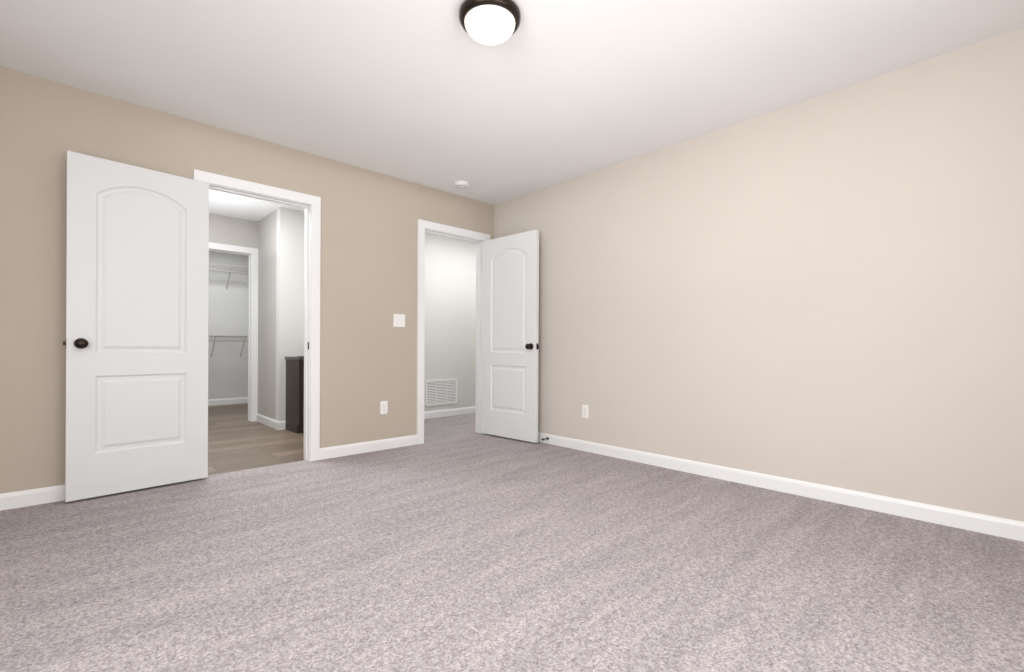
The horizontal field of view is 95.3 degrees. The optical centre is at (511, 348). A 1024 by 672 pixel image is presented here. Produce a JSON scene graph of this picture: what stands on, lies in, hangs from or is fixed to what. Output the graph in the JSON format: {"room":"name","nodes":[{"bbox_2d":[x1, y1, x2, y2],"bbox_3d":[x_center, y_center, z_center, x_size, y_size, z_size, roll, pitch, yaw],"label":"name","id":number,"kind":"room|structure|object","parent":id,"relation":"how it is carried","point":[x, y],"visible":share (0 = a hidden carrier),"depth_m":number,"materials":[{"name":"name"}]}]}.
{"room":"empty bedroom","nodes":[
{"label":"empty bedroom","id":0,"kind":"room"},
{"bbox_2d":[208,251,247,399],"bbox_3d":[-4.799,-0.312,7.165,2.040,2.490,0.120,0,0,-43],"label":"wall","id":1,"kind":"structure","parent":0,"point":[227,363],"depth_m":7.37,"materials":[{"name":"paint"}]},
{"bbox_2d":[208,397,247,405],"bbox_3d":[-4.758,0.863,7.117,1.800,0.140,0.013,0,0,-43],"label":"baseboard","id":2,"kind":"structure","parent":1,"relation":"attached to","point":[226,401],"depth_m":7.36,"materials":[{"name":"white wood"}]},
{"bbox_2d":[208,335,247,356],"bbox_3d":[-4.398,-0.028,7.249,0.604,0.325,0.306,0,0,-43],"label":"closet shelf","id":3,"kind":"object","parent":1,"relation":"attached to","point":[227,340],"visible":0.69,"depth_m":7.21,"materials":[{"name":"white metal"}]},
{"bbox_2d":[209,264,247,288],"bbox_3d":[-4.649,-1.089,7.009,1.764,0.325,0.306,0,0,-43],"label":"closet shelf","id":4,"kind":"object","parent":1,"relation":"attached to","point":[230,269],"visible":0.19,"depth_m":7.19,"materials":[{"name":"white metal"}]},
{"bbox_2d":[209,213,252,247],"bbox_3d":[-3.470,-1.356,5.473,0.753,0.390,0.120,0,0,-43],"label":"wall","id":5,"kind":"structure","parent":0,"point":[227,230],"depth_m":5.52,"materials":[{"name":"paint"}]},
{"bbox_2d":[209,242,257,421],"bbox_3d":[-3.475,-0.140,5.473,0.867,2.157,0.152,0,0,-43],"label":"trim","id":6,"kind":"structure","parent":5,"relation":"attached to","point":[251,254],"depth_m":5.68,"materials":[{"name":"white wood"}]},
{"bbox_2d":[0,66,493,493],"bbox_3d":[-1.914,-0.299,3.496,4.829,2.490,0.120,0,0,-43],"label":"wall","id":7,"kind":"structure","parent":0,"point":[45,125],"depth_m":3.15,"materials":[{"name":"beige paint"}]},
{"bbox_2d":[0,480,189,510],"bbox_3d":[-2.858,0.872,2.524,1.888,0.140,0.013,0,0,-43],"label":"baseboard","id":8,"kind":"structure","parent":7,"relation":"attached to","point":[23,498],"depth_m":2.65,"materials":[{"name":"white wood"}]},
{"bbox_2d":[63,150,208,501],"bbox_3d":[-2.320,-0.124,2.934,0.161,2.005,0.725,0,0,42],"label":"door","id":9,"kind":"structure","parent":7,"relation":"in","point":[135,343],"depth_m":2.89,"materials":[{"name":"white painted wood"},{"name":"bronze knob"}]},
{"bbox_2d":[193,169,320,479],"bbox_3d":[-1.901,-0.133,3.509,0.851,2.157,0.152,0,0,-43],"label":"trim","id":10,"kind":"structure","parent":7,"relation":"attached to","point":[311,204],"depth_m":3.71,"materials":[{"name":"white wood"}]},
{"bbox_2d":[320,435,416,459],"bbox_3d":[-1.219,0.879,4.061,0.904,0.140,0.013,0,0,-43],"label":"baseboard","id":11,"kind":"structure","parent":7,"relation":"attached to","point":[353,449],"depth_m":4.02,"materials":[{"name":"white wood"}]},
{"bbox_2d":[380,401,387,413],"bbox_3d":[-1.135,0.527,4.140,0.070,0.115,0.009,0,0,-43],"label":"electrical outlet","id":12,"kind":"object","parent":7,"relation":"attached to","point":[383,407],"visible":1,"depth_m":4.14,"materials":[{"name":"white plastic"}]},
{"bbox_2d":[393,314,404,326],"bbox_3d":[-1.022,-0.251,4.241,0.117,0.117,0.012,0,0,-43],"label":"switch plate","id":13,"kind":"object","parent":7,"relation":"attached to","point":[398,320],"visible":1,"depth_m":4.24,"materials":[{"name":"white plastic"}]},
{"bbox_2d":[417,219,489,443],"bbox_3d":[-0.608,-0.127,4.721,0.884,2.157,0.152,0,0,-43],"label":"trim","id":14,"kind":"structure","parent":7,"relation":"attached to","point":[429,227],"depth_m":4.53,"materials":[{"name":"white wood"}]},
{"bbox_2d":[482,229,538,442],"bbox_3d":[-0.028,-0.114,4.647,0.752,2.005,0.161,0,0,43],"label":"hall door","id":15,"kind":"structure","parent":7,"relation":"in","point":[510,340],"depth_m":4.61,"materials":[{"name":"white painted wood"},{"name":"bronze knob"}]},
{"bbox_2d":[253,221,257,248],"bbox_3d":[-3.180,-0.305,5.750,0.055,2.490,0.120,0,0,-43],"label":"wall","id":16,"kind":"structure","parent":0,"point":[255,234],"depth_m":5.71,"materials":[{"name":"paint"}]},
{"bbox_2d":[208,403,303,474],"bbox_3d":[-3.388,0.941,5.340,2.170,0.096,4.720,0,0,-43],"label":"floor","id":17,"kind":"structure","parent":0,"point":[238,440],"depth_m":4.42,"materials":[{"name":"brown wood"}]},
{"bbox_2d":[285,356,303,432],"bbox_3d":[-2.158,0.430,5.149,0.513,0.930,0.470,0,0,-43],"label":"bathroom vanity","id":18,"kind":"object","parent":17,"relation":"on","point":[295,394],"visible":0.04,"depth_m":4.94,"materials":[{"name":"brown wood"}]},
{"bbox_2d":[258,209,276,419],"bbox_3d":[-2.870,-0.303,5.547,0.120,2.490,0.840,0,0,-43],"label":"wall","id":19,"kind":"structure","parent":0,"point":[267,228],"depth_m":5.44,"materials":[{"name":"paint"}]},
{"bbox_2d":[256,414,278,429],"bbox_3d":[-2.841,0.872,5.414,0.013,0.140,0.840,0,0,-43],"label":"baseboard","id":20,"kind":"structure","parent":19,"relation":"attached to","point":[267,421],"depth_m":5.38,"materials":[{"name":"white wood"}]},
{"bbox_2d":[276,207,304,428],"bbox_3d":[-2.333,-0.301,5.392,0.690,2.490,0.120,0,0,-43],"label":"wall","id":21,"kind":"structure","parent":0,"point":[290,237],"depth_m":5.18,"materials":[{"name":"paint"}]},
{"bbox_2d":[278,421,284,429],"bbox_3d":[-2.528,0.873,5.123,0.073,0.140,0.013,0,0,-43],"label":"baseboard","id":22,"kind":"structure","parent":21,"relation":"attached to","point":[281,425],"depth_m":5.12,"materials":[{"name":"white wood"}]},
{"bbox_2d":[424,233,475,411],"bbox_3d":[-0.622,-0.294,6.476,3.530,2.490,0.120,0,0,-43],"label":"wall","id":23,"kind":"structure","parent":0,"point":[450,314],"depth_m":6.22,"materials":[{"name":"paint"}]},
{"bbox_2d":[425,379,456,405],"bbox_3d":[-0.920,0.575,6.109,0.500,0.330,0.012,0,0,-43],"label":"air vent","id":24,"kind":"object","parent":23,"relation":"in","point":[441,392],"visible":1,"depth_m":6.10,"materials":[{"name":"white plastic"}]},
{"bbox_2d":[424,406,474,418],"bbox_3d":[-0.582,0.881,6.427,3.290,0.140,0.013,0,0,-43],"label":"baseboard","id":25,"kind":"structure","parent":23,"relation":"attached to","point":[446,412],"depth_m":6.18,"materials":[{"name":"white wood"}]},
{"bbox_2d":[0,413,1023,671],"bbox_3d":[0.036,0.954,3.115,7.160,0.100,5.930,0,0,-43],"label":"floor","id":26,"kind":"structure","parent":0,"point":[479,552],"depth_m":1.86,"materials":[{"name":"grey carpet"}]},
{"bbox_2d":[0,0,1023,221],"bbox_3d":[-1.102,-1.591,4.341,7.160,0.100,9.290,0,0,-43],"label":"ceiling","id":27,"kind":"structure","parent":0,"point":[435,95],"depth_m":2.55,"materials":[{"name":"paint"}]},
{"bbox_2d":[454,181,468,188],"bbox_3d":[-0.469,-1.519,4.352,0.136,0.038,0.136,0,0,-43],"label":"smoke detector","id":28,"kind":"object","parent":27,"relation":"attached to","point":[461,184],"visible":1,"depth_m":4.31,"materials":[{"name":"white plastic"}]},
{"bbox_2d":[459,0,520,44],"bbox_3d":[-0.101,-1.480,2.147,0.282,0.112,0.282,0,0,-43],"label":"ceiling light","id":29,"kind":"object","parent":27,"relation":"attached to","point":[490,22],"visible":1,"depth_m":2.08,"materials":[{"name":"white glass"}]},
{"bbox_2d":[494,27,1023,521],"bbox_3d":[1.391,-0.285,3.414,0.120,2.490,4.520,0,0,-43],"label":"wall","id":30,"kind":"structure","parent":0,"point":[826,289],"depth_m":2.82,"materials":[{"name":"beige paint"}]},
{"bbox_2d":[582,405,588,417],"bbox_3d":[0.645,0.558,4.110,0.009,0.115,0.070,0,0,-43],"label":"electrical outlet","id":31,"kind":"object","parent":30,"relation":"attached to","point":[585,411],"visible":1,"depth_m":4.11,"materials":[{"name":"white plastic"}]},
{"bbox_2d":[538,432,1023,541],"bbox_3d":[1.296,0.890,3.413,0.013,0.140,4.400,0,0,-43],"label":"baseboard","id":32,"kind":"structure","parent":30,"relation":"attached to","point":[990,525],"depth_m":2.80,"materials":[{"name":"white wood"}]}
]}

